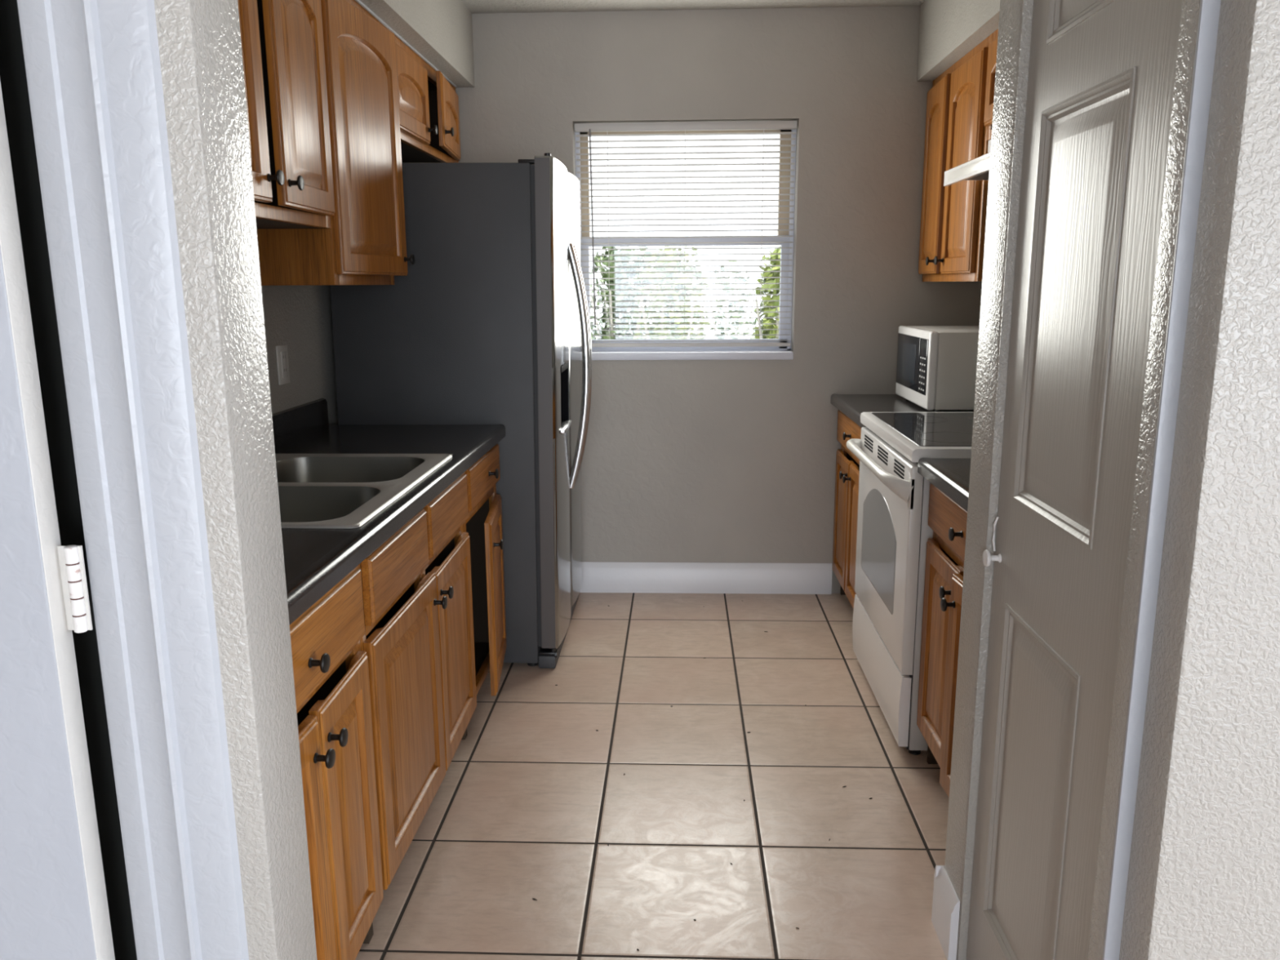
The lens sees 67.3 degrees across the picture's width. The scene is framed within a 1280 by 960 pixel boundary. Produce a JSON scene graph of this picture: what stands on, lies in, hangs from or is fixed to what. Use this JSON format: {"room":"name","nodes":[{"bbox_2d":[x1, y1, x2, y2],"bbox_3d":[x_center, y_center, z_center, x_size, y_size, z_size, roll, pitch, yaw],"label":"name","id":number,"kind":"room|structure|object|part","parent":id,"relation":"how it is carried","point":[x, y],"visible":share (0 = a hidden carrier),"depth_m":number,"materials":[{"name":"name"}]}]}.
{"room":"kitchen","nodes":[
{"label":"kitchen","id":0,"kind":"room"},
{"bbox_2d":[154,0,317,959],"bbox_3d":[-1.903,-0.080,1.171,2.910,2.432,0.118,0,12,2],"label":"wall","id":1,"kind":"structure","parent":0,"point":[200,45],"depth_m":1.09,"materials":[{"name":"beige paint"}]},
{"bbox_2d":[0,80,115,959],"bbox_3d":[-1.012,0.129,1.082,0.789,2.023,0.035,0,12,2],"label":"door","id":2,"kind":"structure","parent":1,"relation":"in","point":[54,901],"depth_m":1.07,"materials":[{"name":"white paint"}]},
{"bbox_3d":[-0.632,0.121,1.075,0.027,0.098,0.003,0,12,2],"label":"hinge plate","id":3,"kind":"part","parent":2,"relation":"part of","materials":[{"name":"paint"}]},
{"bbox_2d":[17,0,248,959],"bbox_3d":[-1.013,0.089,1.097,1.054,2.120,0.022,0,12,2],"label":"trim","id":4,"kind":"structure","parent":1,"relation":"attached to","point":[93,67],"depth_m":1.05,"materials":[{"name":"white paint"}]},
{"bbox_2d":[261,284,337,424],"bbox_3d":[-1.214,-0.390,2.672,0.200,2.432,2.998,0,12,2],"label":"wall","id":5,"kind":"structure","parent":0,"point":[300,317],"depth_m":3.12,"materials":[{"name":"beige paint"}]},
{"bbox_2d":[275,344,289,385],"bbox_3d":[-1.098,-0.355,2.962,0.009,0.118,0.076,0,12,2],"label":"wall outlet","id":6,"kind":"object","parent":5,"relation":"attached to","point":[282,353],"visible":1,"depth_m":2.95,"materials":[{"name":"white plastic"}]},
{"bbox_2d":[280,351,288,377],"bbox_3d":[-1.096,-0.355,2.962,0.004,0.080,0.036,0,12,2],"label":"socket","id":7,"kind":"object","parent":6,"relation":"attached to","point":[284,355],"depth_m":2.96,"materials":[{"name":"grey plastic"}]},
{"bbox_2d":[237,0,334,229],"bbox_3d":[-0.950,-0.895,2.069,0.372,0.642,0.816,0,12,2],"label":"upper cabinet","id":8,"kind":"object","parent":5,"relation":"attached to","point":[282,41],"visible":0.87,"depth_m":2.21,"materials":[{"name":"brown wood"}]},
{"bbox_3d":[-0.824,-0.851,1.865,0.020,0.572,0.382,0,12,3],"label":"door","id":9,"kind":"part","parent":8,"relation":"part of","materials":[{"name":"brown wood"}]},
{"bbox_3d":[-0.788,-0.653,2.078,0.032,0.033,0.033,0,12,3],"label":"knob","id":10,"kind":"part","parent":8,"relation":"part of","materials":[{"name":"black metal"}]},
{"bbox_3d":[-0.840,-0.894,2.065,0.020,0.642,0.816,0,12,2],"label":"frame","id":11,"kind":"part","parent":8,"relation":"part of","materials":[{"name":"brown wood"}]},
{"bbox_3d":[-0.776,-0.670,2.169,0.032,0.033,0.033,0,12,0],"label":"knob","id":12,"kind":"part","parent":8,"relation":"part of","materials":[{"name":"black metal"}]},
{"bbox_2d":[271,398,328,446],"bbox_3d":[-1.121,-0.026,2.276,0.019,0.092,2.081,0,12,2],"label":"backsplash","id":13,"kind":"structure","parent":5,"relation":"attached to","point":[288,424],"depth_m":3.05,"materials":[{"name":"laminate"}]},
{"bbox_2d":[256,0,415,285],"bbox_3d":[-0.912,-0.960,2.750,0.390,0.788,0.545,0,12,2],"label":"upper cabinet","id":14,"kind":"object","parent":5,"relation":"attached to","point":[365,243],"visible":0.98,"depth_m":2.64,"materials":[{"name":"brown wood"}]},
{"bbox_3d":[-0.812,-0.959,2.746,0.020,0.788,0.545,0,12,2],"label":"frame","id":15,"kind":"part","parent":14,"relation":"part of","materials":[{"name":"brown wood"}]},
{"bbox_3d":[-0.774,-0.951,2.739,0.020,0.718,0.500,1,12,6],"label":"door","id":16,"kind":"part","parent":14,"relation":"part of","materials":[{"name":"brown wood"}]},
{"bbox_3d":[-0.723,-0.692,3.015,0.032,0.033,0.033,1,12,6],"label":"knob","id":17,"kind":"part","parent":14,"relation":"part of","materials":[{"name":"black metal"}]},
{"bbox_2d":[380,22,461,162],"bbox_3d":[-0.881,-1.345,3.465,0.393,0.318,1.010,0,12,2],"label":"upper cabinet","id":18,"kind":"object","parent":5,"relation":"attached to","point":[428,104],"visible":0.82,"depth_m":3.44,"materials":[{"name":"brown wood"}]},
{"bbox_3d":[-0.771,-1.288,3.219,0.020,0.256,0.443,0,12,2],"label":"door","id":19,"kind":"part","parent":18,"relation":"part of","materials":[{"name":"brown wood"}]},
{"bbox_3d":[-0.737,-1.247,3.425,0.032,0.033,0.033,0,12,2],"label":"knob","id":20,"kind":"part","parent":18,"relation":"part of","materials":[{"name":"black metal"}]},
{"bbox_3d":[-0.732,-1.387,3.692,0.020,0.256,0.440,-1,12,-3],"label":"door","id":21,"kind":"part","parent":18,"relation":"part of","materials":[{"name":"brown wood"}]},
{"bbox_3d":[-0.698,-1.275,3.523,0.032,0.033,0.033,-1,12,-3],"label":"knob","id":22,"kind":"part","parent":18,"relation":"part of","materials":[{"name":"black metal"}]},
{"bbox_2d":[360,0,474,87],"bbox_3d":[-0.930,-1.444,2.445,0.383,0.280,2.998,0,12,2],"label":"soffit","id":23,"kind":"structure","parent":0,"point":[441,31],"depth_m":3.37,"materials":[{"name":"beige paint"}]},
{"bbox_2d":[355,0,456,87],"bbox_3d":[-0.796,-1.360,2.744,0.008,0.007,2.360,0,12,2],"label":"trim","id":24,"kind":"structure","parent":23,"relation":"attached to","point":[358,2],"depth_m":3.12,"materials":[{"name":"white paint"}]},
{"bbox_2d":[0,0,1022,959],"bbox_3d":[0.083,-0.159,1.499,2.950,2.432,0.737,0,12,2],"label":"wall","id":25,"kind":"structure","parent":0,"point":[13,78],"depth_m":1.30,"materials":[{"name":"grey"}]},
{"bbox_2d":[931,865,959,959],"bbox_3d":[0.684,0.903,2.011,0.106,0.139,0.133,0,12,2],"label":"baseboard","id":26,"kind":"structure","parent":25,"relation":"attached to","point":[945,901],"depth_m":1.99,"materials":[{"name":"white paint"}]},
{"bbox_2d":[957,0,1033,959],"bbox_3d":[0.684,-0.014,1.742,0.088,2.045,0.020,0,12,2],"label":"trim","id":27,"kind":"structure","parent":25,"relation":"attached to","point":[1028,5],"depth_m":1.74,"materials":[{"name":"beige paint"}]},
{"bbox_2d":[966,0,1182,959],"bbox_3d":[0.647,0.040,1.481,0.063,2.020,0.542,0,12,2],"label":"door","id":28,"kind":"structure","parent":25,"relation":"in","point":[1102,73],"depth_m":1.45,"materials":[{"name":"grey wood"}]},
{"bbox_3d":[0.641,0.142,1.749,0.030,0.031,0.031,0,12,2],"label":"knob","id":29,"kind":"part","parent":28,"relation":"part of","materials":[{"name":"silver metal"}]},
{"bbox_2d":[1087,0,1221,959],"bbox_3d":[0.659,0.099,1.189,0.092,2.045,0.048,0,12,2],"label":"trim","id":30,"kind":"structure","parent":25,"relation":"attached to","point":[1199,21],"depth_m":1.15,"materials":[{"name":"beige paint"}]},
{"bbox_2d":[355,592,949,959],"bbox_3d":[-0.194,1.383,0.336,6.400,0.120,8.598,0,12,2],"label":"floor","id":31,"kind":"structure","parent":0,"point":[527,806],"depth_m":2.54,"materials":[{"name":"beige tile"}]},
{"bbox_2d":[289,565,383,959],"bbox_3d":[-0.832,0.621,1.663,0.648,0.850,0.624,0,12,2],"label":"base cabinet","id":32,"kind":"object","parent":31,"relation":"on","point":[331,672],"visible":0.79,"depth_m":1.73,"materials":[{"name":"brown wood"}]},
{"bbox_3d":[-0.557,0.691,1.535,0.020,0.544,0.283,0,12,4],"label":"door","id":33,"kind":"part","parent":32,"relation":"part of","materials":[{"name":"brown wood"}]},
{"bbox_3d":[-0.532,0.303,1.593,0.032,0.033,0.033,0,12,2],"label":"knob","id":34,"kind":"part","parent":32,"relation":"part of","materials":[{"name":"black metal"}]},
{"bbox_3d":[-0.526,0.463,1.600,0.032,0.033,0.033,0,12,4],"label":"knob","id":35,"kind":"part","parent":32,"relation":"part of","materials":[{"name":"black metal"}]},
{"bbox_3d":[-0.557,0.291,1.595,0.020,0.144,0.559,0,12,2],"label":"drawer","id":36,"kind":"part","parent":32,"relation":"part of","materials":[{"name":"brown wood"}]},
{"bbox_3d":[-0.577,0.572,1.642,0.020,0.750,0.624,0,12,2],"label":"frame","id":37,"kind":"part","parent":32,"relation":"part of","materials":[{"name":"brown wood"}]},
{"bbox_3d":[-0.525,0.447,1.670,0.032,0.033,0.033,0,12,1],"label":"knob","id":38,"kind":"part","parent":32,"relation":"part of","materials":[{"name":"black metal"}]},
{"bbox_3d":[-0.546,0.632,1.816,0.020,0.547,0.273,0,12,1],"label":"door","id":39,"kind":"part","parent":32,"relation":"part of","materials":[{"name":"brown wood"}]},
{"bbox_2d":[358,472,476,937],"bbox_3d":[-0.800,0.466,2.422,0.649,0.850,0.927,0,12,2],"label":"base cabinet","id":40,"kind":"object","parent":31,"relation":"on","point":[418,639],"visible":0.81,"depth_m":2.26,"materials":[{"name":"brown wood"}]},
{"bbox_2d":[271,398,506,624],"bbox_3d":[-0.816,-0.006,2.269,0.629,0.134,2.084,0,12,2],"label":"countertop","id":41,"kind":"structure","parent":40,"relation":"on","point":[316,560],"depth_m":2.58,"materials":[{"name":"laminate"}]},
{"bbox_2d":[275,453,453,528],"bbox_3d":[-0.817,0.092,2.317,0.559,0.175,0.817,0,12,2],"label":"sink","id":42,"kind":"object","parent":41,"relation":"in","point":[316,491],"visible":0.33,"depth_m":2.30,"materials":[{"name":"grey metal"}]},
{"bbox_3d":[-0.801,0.132,2.125,0.403,0.167,0.352,0,12,2],"label":"bowl","id":43,"kind":"part","parent":42,"relation":"part of","materials":[{"name":"silver metal"}]},
{"bbox_3d":[-0.785,0.053,2.510,0.403,0.167,0.354,0,12,2],"label":"bowl","id":44,"kind":"part","parent":42,"relation":"part of","materials":[{"name":"silver metal"}]},
{"bbox_3d":[-0.528,0.548,2.214,0.020,0.552,0.482,0,12,3],"label":"door","id":45,"kind":"part","parent":40,"relation":"part of","materials":[{"name":"brown wood"}]},
{"bbox_3d":[-0.545,0.417,2.402,0.020,0.750,0.927,0,12,2],"label":"frame","id":46,"kind":"part","parent":40,"relation":"part of","materials":[{"name":"brown wood"}]},
{"bbox_3d":[-0.493,0.303,2.376,0.032,0.033,0.033,0,12,3],"label":"knob","id":47,"kind":"part","parent":40,"relation":"part of","materials":[{"name":"black metal"}]},
{"bbox_3d":[-0.493,0.287,2.453,0.032,0.033,0.033,0,12,2],"label":"knob","id":48,"kind":"part","parent":40,"relation":"part of","materials":[{"name":"black metal"}]},
{"bbox_3d":[-0.511,0.462,2.664,0.020,0.548,0.412,0,12,2],"label":"door","id":49,"kind":"part","parent":40,"relation":"part of","materials":[{"name":"brown wood"}]},
{"bbox_2d":[330,152,591,668],"bbox_3d":[-0.607,-0.280,3.726,0.838,1.781,0.877,1,12,2],"label":"refrigerator","id":50,"kind":"object","parent":31,"relation":"on","point":[488,319],"visible":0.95,"depth_m":3.26,"materials":[{"name":"grey metal"}]},
{"bbox_3d":[-0.322,-0.220,3.280,0.049,1.680,0.002,1,12,2],"label":"door panel","id":51,"kind":"part","parent":50,"relation":"part of","materials":[{"name":"silver metal"}]},
{"bbox_3d":[-0.303,-0.264,3.491,0.071,1.691,0.431,1,12,2],"label":"freezer door","id":52,"kind":"part","parent":50,"relation":"part of","materials":[{"name":"silver metal"}]},
{"bbox_3d":[-0.285,-0.352,3.925,0.071,1.691,0.431,1,12,2],"label":"door","id":53,"kind":"part","parent":50,"relation":"part of","materials":[{"name":"silver metal"}]},
{"bbox_3d":[-0.235,-0.421,3.642,0.093,0.928,0.025,1,12,2],"label":"handle","id":54,"kind":"part","parent":50,"relation":"part of","materials":[{"name":"silver metal"}]},
{"bbox_3d":[-0.232,-0.436,3.715,0.093,0.928,0.025,1,12,2],"label":"handle","id":55,"kind":"part","parent":50,"relation":"part of","materials":[{"name":"silver metal"}]},
{"bbox_2d":[462,444,506,736],"bbox_3d":[-0.756,0.321,3.127,0.679,0.850,0.514,0,12,2],"label":"base cabinet","id":56,"kind":"object","parent":31,"relation":"on","point":[483,525],"visible":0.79,"depth_m":3.15,"materials":[{"name":"brown wood"}]},
{"bbox_3d":[-0.516,0.273,3.108,0.020,0.750,0.514,0,12,2],"label":"frame","id":57,"kind":"part","parent":56,"relation":"part of","materials":[{"name":"brown wood"}]},
{"bbox_3d":[-0.497,-0.015,3.044,0.020,0.132,0.470,0,12,2],"label":"drawer","id":58,"kind":"part","parent":56,"relation":"part of","materials":[{"name":"brown wood"}]},
{"bbox_3d":[-0.470,-0.020,3.088,0.032,0.033,0.033,0,12,2],"label":"knob","id":59,"kind":"part","parent":56,"relation":"part of","materials":[{"name":"black metal"}]},
{"bbox_3d":[-0.471,0.363,3.159,0.020,0.557,0.410,-1,12,-4],"label":"door","id":60,"kind":"part","parent":56,"relation":"part of","materials":[{"name":"brown wood"}]},
{"bbox_3d":[-0.438,0.200,2.977,0.032,0.033,0.033,-1,12,-4],"label":"knob","id":61,"kind":"part","parent":56,"relation":"part of","materials":[{"name":"black metal"}]},
{"bbox_2d":[532,605,871,950],"bbox_3d":[0.160,0.757,3.085,0.887,0.002,2.262,-1,12,-2],"label":"debris","id":62,"kind":"object","parent":31,"relation":"on","point":[534,899],"visible":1,"depth_m":2.58,"materials":[{"name":"brown plant"}]},
{"bbox_2d":[832,409,861,608],"bbox_3d":[1.128,0.168,3.825,0.648,0.850,0.758,0,12,2],"label":"base cabinet","id":63,"kind":"object","parent":31,"relation":"on","point":[847,464],"visible":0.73,"depth_m":3.91,"materials":[{"name":"brown wood"}]},
{"bbox_3d":[0.854,0.167,4.056,0.020,0.547,0.323,0,12,2],"label":"door","id":64,"kind":"part","parent":63,"relation":"part of","materials":[{"name":"brown wood"}]},
{"bbox_3d":[0.822,-0.020,3.888,0.032,0.033,0.033,0,12,2],"label":"knob","id":65,"kind":"part","parent":63,"relation":"part of","materials":[{"name":"black metal"}]},
{"bbox_3d":[0.819,-0.004,3.812,0.032,0.033,0.033,0,12,2],"label":"knob","id":66,"kind":"part","parent":63,"relation":"part of","materials":[{"name":"black metal"}]},
{"bbox_3d":[0.820,-0.174,3.808,0.032,0.033,0.033,0,12,2],"label":"knob","id":67,"kind":"part","parent":63,"relation":"part of","materials":[{"name":"black metal"}]},
{"bbox_3d":[0.843,-0.164,3.781,0.020,0.142,0.726,0,12,2],"label":"drawer","id":68,"kind":"part","parent":63,"relation":"part of","materials":[{"name":"brown wood"}]},
{"bbox_3d":[0.865,0.118,3.826,0.020,0.750,0.758,0,12,2],"label":"frame","id":69,"kind":"part","parent":63,"relation":"part of","materials":[{"name":"brown wood"}]},
{"bbox_3d":[0.839,0.241,3.692,0.020,0.547,0.400,0,12,2],"label":"door","id":70,"kind":"part","parent":63,"relation":"part of","materials":[{"name":"brown wood"}]},
{"bbox_2d":[831,393,973,427],"bbox_3d":[1.126,-0.314,3.728,0.647,0.132,0.766,0,12,2],"label":"countertop","id":71,"kind":"structure","parent":63,"relation":"on","point":[852,406],"depth_m":3.77,"materials":[{"name":"laminate"}]},
{"bbox_2d":[895,325,979,412],"bbox_3d":[1.236,-0.437,3.713,0.379,0.294,0.526,0,12,2],"label":"microwave","id":72,"kind":"object","parent":71,"relation":"on","point":[936,366],"visible":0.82,"depth_m":3.48,"materials":[{"name":"white plastic"}]},
{"bbox_3d":[1.053,-0.467,3.777,0.007,0.203,0.367,0,12,2],"label":"door","id":73,"kind":"part","parent":72,"relation":"part of","materials":[{"name":"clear glass"}]},
{"bbox_3d":[1.065,-0.443,3.719,0.030,0.284,0.526,0,12,2],"label":"frame","id":74,"kind":"part","parent":72,"relation":"part of","materials":[{"name":"white plastic"}]},
{"bbox_3d":[1.044,-0.418,3.540,0.007,0.203,0.112,0,12,2],"label":"control panel","id":75,"kind":"part","parent":72,"relation":"part of","materials":[{"name":"black plastic"}]},
{"bbox_2d":[846,412,973,755],"bbox_3d":[1.047,0.288,3.067,0.710,0.919,0.769,0,12,2],"label":"electric stove","id":76,"kind":"object","parent":31,"relation":"on","point":[894,531],"visible":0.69,"depth_m":2.88,"materials":[{"name":"white metal"}]},
{"bbox_3d":[0.732,-0.046,3.012,0.082,0.070,0.767,0,12,2],"label":"handle","id":77,"kind":"part","parent":76,"relation":"part of","materials":[{"name":"white plastic"}]},
{"bbox_3d":[0.776,0.594,3.140,0.031,0.212,0.757,0,12,2],"label":"drawer","id":78,"kind":"part","parent":76,"relation":"part of","materials":[{"name":"white metal"}]},
{"bbox_3d":[0.774,0.185,3.057,0.030,0.604,0.753,0,12,2],"label":"oven door","id":79,"kind":"part","parent":76,"relation":"part of","materials":[{"name":"white metal"}]},
{"bbox_3d":[0.760,0.258,2.698,0.033,0.604,0.028,0,12,2],"label":"door trim","id":80,"kind":"part","parent":76,"relation":"part of","materials":[{"name":"white plastic"}]},
{"bbox_2d":[860,412,973,462],"bbox_3d":[1.077,-0.143,2.977,0.644,0.039,0.769,0,12,2],"label":"cooktop","id":81,"kind":"object","parent":76,"relation":"in","point":[912,437],"depth_m":2.92,"materials":[{"name":"grey glass"}]},
{"bbox_2d":[916,483,967,797],"bbox_3d":[1.056,0.471,2.342,0.668,0.850,0.712,0,12,2],"label":"base cabinet","id":82,"kind":"object","parent":31,"relation":"on","point":[945,552],"visible":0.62,"depth_m":2.49,"materials":[{"name":"brown wood"}]},
{"bbox_3d":[0.791,0.462,2.542,0.020,0.554,0.310,0,12,2],"label":"door","id":83,"kind":"part","parent":82,"relation":"part of","materials":[{"name":"brown wood"}]},
{"bbox_2d":[917,457,970,511],"bbox_3d":[1.064,-0.010,2.238,0.647,0.132,0.726,0,12,2],"label":"countertop","id":84,"kind":"structure","parent":82,"relation":"on","point":[951,476],"depth_m":2.42,"materials":[{"name":"stone"}]},
{"bbox_3d":[0.760,0.280,2.387,0.032,0.033,0.033,0,12,2],"label":"knob","id":85,"kind":"part","parent":82,"relation":"part of","materials":[{"name":"black metal"}]},
{"bbox_3d":[0.781,0.129,2.299,0.020,0.132,0.651,0,12,2],"label":"drawer","id":86,"kind":"part","parent":82,"relation":"part of","materials":[{"name":"brown wood"}]},
{"bbox_3d":[0.736,0.298,2.299,0.032,0.033,0.033,-1,12,-2],"label":"knob","id":87,"kind":"part","parent":82,"relation":"part of","materials":[{"name":"black metal"}]},
{"bbox_3d":[0.804,0.421,2.342,0.020,0.750,0.712,0,12,2],"label":"frame","id":88,"kind":"part","parent":82,"relation":"part of","materials":[{"name":"brown wood"}]},
{"bbox_3d":[0.766,0.529,2.217,0.020,0.554,0.322,-1,12,-2],"label":"door","id":89,"kind":"part","parent":82,"relation":"part of","materials":[{"name":"brown wood"}]},
{"bbox_3d":[0.757,0.130,2.304,0.032,0.033,0.033,0,12,2],"label":"knob","id":90,"kind":"part","parent":82,"relation":"part of","materials":[{"name":"black metal"}]},
{"bbox_2d":[462,0,924,13],"bbox_3d":[-0.209,-1.108,-0.172,6.400,0.100,8.598,0,12,2],"label":"ceiling","id":91,"kind":"structure","parent":0,"point":[475,6],"depth_m":3.77,"materials":[{"name":"paint"}]},
{"bbox_2d":[455,5,982,593],"bbox_3d":[0.209,-0.707,4.182,2.920,2.432,0.200,0,12,2],"label":"wall","id":92,"kind":"structure","parent":0,"point":[683,460],"depth_m":3.99,"materials":[{"name":"beige paint"}]},
{"bbox_2d":[574,128,796,359],"bbox_3d":[0.191,-1.006,4.090,0.925,0.976,0.162,0,12,2],"label":"window","id":93,"kind":"structure","parent":92,"relation":"in","point":[784,353],"depth_m":4.11,"materials":[{"name":"white plastic"}]},
{"bbox_3d":[0.192,-1.252,4.103,0.893,0.463,0.024,0,12,2],"label":"sash","id":94,"kind":"part","parent":93,"relation":"part of","materials":[{"name":"beige metal"}]},
{"bbox_3d":[0.193,-0.808,4.162,0.893,0.479,0.030,0,12,2],"label":"sash","id":95,"kind":"part","parent":93,"relation":"part of","materials":[{"name":"white plastic"}]},
{"bbox_2d":[574,120,796,346],"bbox_3d":[0.189,-1.022,4.046,0.913,0.916,0.042,0,12,2],"label":"window blind","id":96,"kind":"object","parent":93,"relation":"attached to","point":[762,125],"visible":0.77,"depth_m":4.03,"materials":[{"name":"grey plastic"}]},
{"bbox_3d":[-0.133,-1.018,4.067,0.001,0.872,0.028,0,12,2],"label":"ladder cord","id":97,"kind":"part","parent":96,"relation":"part of","materials":[{"name":"white fabric"}]},
{"bbox_3d":[0.189,-1.017,4.054,0.001,0.872,0.028,0,12,2],"label":"ladder cord","id":98,"kind":"part","parent":96,"relation":"part of","materials":[{"name":"white fabric"}]},
{"bbox_3d":[0.187,-1.457,3.964,0.913,0.030,0.028,0,12,2],"label":"head rail","id":99,"kind":"part","parent":96,"relation":"part of","materials":[{"name":"grey plastic"}]},
{"bbox_3d":[0.192,-0.582,4.143,0.907,0.016,0.024,0,12,2],"label":"rail","id":100,"kind":"part","parent":96,"relation":"part of","materials":[{"name":"grey plastic"}]},
{"bbox_3d":[0.512,-1.017,4.041,0.001,0.872,0.028,0,12,2],"label":"ladder cord","id":101,"kind":"part","parent":96,"relation":"part of","materials":[{"name":"white fabric"}]},
{"bbox_3d":[0.192,-0.538,4.153,0.924,0.034,0.099,0,12,2],"label":"sill","id":102,"kind":"part","parent":93,"relation":"part of","materials":[{"name":"white plastic"}]},
{"bbox_2d":[579,561,832,594],"bbox_3d":[-0.062,0.438,4.316,1.832,0.139,0.016,0,12,2],"label":"baseboard","id":103,"kind":"structure","parent":92,"relation":"attached to","point":[597,576],"depth_m":4.29,"materials":[{"name":"white paint"}]},
{"bbox_2d":[916,0,999,81],"bbox_3d":[1.238,-1.510,2.712,0.348,0.282,2.273,0,12,2],"label":"soffit","id":104,"kind":"structure","parent":0,"point":[949,29],"depth_m":3.41,"materials":[{"name":"beige paint"}]},
{"bbox_2d":[1119,0,1279,959],"bbox_3d":[1.835,-0.080,1.064,2.412,2.432,0.107,0,12,2],"label":"wall","id":105,"kind":"structure","parent":0,"point":[1203,878],"depth_m":1.11,"materials":[{"name":"beige paint"}]},
{"bbox_3d":[1.518,-0.456,2.915,0.200,2.432,2.273,0,12,2],"label":"wall","id":106,"kind":"structure","parent":0,"visible":0},
{"bbox_2d":[918,32,993,281],"bbox_3d":[1.270,-1.135,3.552,0.348,0.787,0.764,0,12,2],"label":"upper cabinet","id":107,"kind":"object","parent":106,"relation":"attached to","point":[953,216],"visible":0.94,"depth_m":3.46,"materials":[{"name":"brown wood"}]},
{"bbox_3d":[1.117,-0.843,3.703,0.032,0.033,0.033,1,12,4],"label":"knob","id":108,"kind":"part","parent":107,"relation":"part of","materials":[{"name":"black metal"}]},
{"bbox_3d":[1.150,-1.175,3.768,0.020,0.720,0.324,1,12,4],"label":"door","id":109,"kind":"part","parent":107,"relation":"part of","materials":[{"name":"brown wood"}]},
{"bbox_3d":[1.123,-0.826,3.617,0.032,0.033,0.033,0,12,2],"label":"knob","id":110,"kind":"part","parent":107,"relation":"part of","materials":[{"name":"black metal"}]},
{"bbox_3d":[1.140,-1.099,3.401,0.020,0.722,0.380,0,12,2],"label":"door","id":111,"kind":"part","parent":107,"relation":"part of","materials":[{"name":"brown wood"}]},
{"bbox_2d":[943,139,991,186],"bbox_3d":[1.202,-0.969,2.802,0.421,0.142,0.748,0,12,2],"label":"range hood","id":112,"kind":"object","parent":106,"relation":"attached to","point":[978,168],"visible":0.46,"depth_m":2.96,"materials":[{"name":"white metal"}]},
{"bbox_2d":[983,28,998,141],"bbox_3d":[1.242,-1.204,2.756,0.338,0.334,0.764,0,12,2],"label":"upper cabinet","id":113,"kind":"object","parent":106,"relation":"attached to","point":[992,54],"visible":0.1,"depth_m":3.07,"materials":[{"name":"brown wood"}]},
{"label":"outside","id":114,"kind":"structure","parent":0,"visible":0},
{"bbox_2d":[595,333,751,339],"bbox_3d":[-0.021,0.778,4.497,40.000,0.100,55.000,0,12,2],"label":"ground","id":115,"kind":"structure","parent":114,"point":[706,336],"depth_m":29.63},
{"bbox_2d":[589,246,657,339],"bbox_3d":[-0.139,-1.270,9.659,0.836,2.211,0.883,-10,15,-40],"label":"bush","id":116,"kind":"object","parent":115,"relation":"on","point":[611,251],"visible":0.3,"depth_m":9.39,"materials":[{"name":"green plant"}]},
{"bbox_3d":[-0.166,-1.108,9.633,0.650,1.550,0.630,0,12,2],"label":"stem","id":117,"kind":"part","parent":116,"relation":"part of","materials":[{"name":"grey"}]},
{"bbox_2d":[632,245,711,339],"bbox_3d":[0.303,-1.002,8.548,0.791,2.171,0.738,0,12,2],"label":"bush","id":118,"kind":"object","parent":115,"relation":"on","point":[658,298],"visible":0.32,"depth_m":8.42,"materials":[{"name":"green plant"}]},
{"bbox_3d":[0.293,-0.884,8.638,0.580,1.502,0.562,0,12,2],"label":"stem","id":119,"kind":"part","parent":118,"relation":"part of","materials":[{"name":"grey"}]},
{"bbox_2d":[709,261,756,338],"bbox_3d":[1.135,-1.705,12.069,0.755,2.077,0.721,-9,14,-37],"label":"bush","id":120,"kind":"object","parent":115,"relation":"on","point":[722,268],"visible":0.4,"depth_m":11.84,"materials":[{"name":"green plant"}]},
{"bbox_3d":[1.145,-1.563,12.040,0.580,1.463,0.562,0,12,2],"label":"stem","id":121,"kind":"part","parent":120,"relation":"part of","materials":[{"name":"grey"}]},
{"bbox_2d":[749,246,780,338],"bbox_3d":[1.307,-1.004,8.552,0.674,2.112,0.723,0,12,2],"label":"bush","id":122,"kind":"object","parent":115,"relation":"on","point":[775,251],"visible":0.15,"depth_m":8.35,"materials":[{"name":"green plant"}]},
{"bbox_3d":[1.272,-0.882,8.598,0.523,1.502,0.507,0,12,2],"label":"stem","id":123,"kind":"part","parent":122,"relation":"part of","materials":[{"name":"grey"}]}
]}

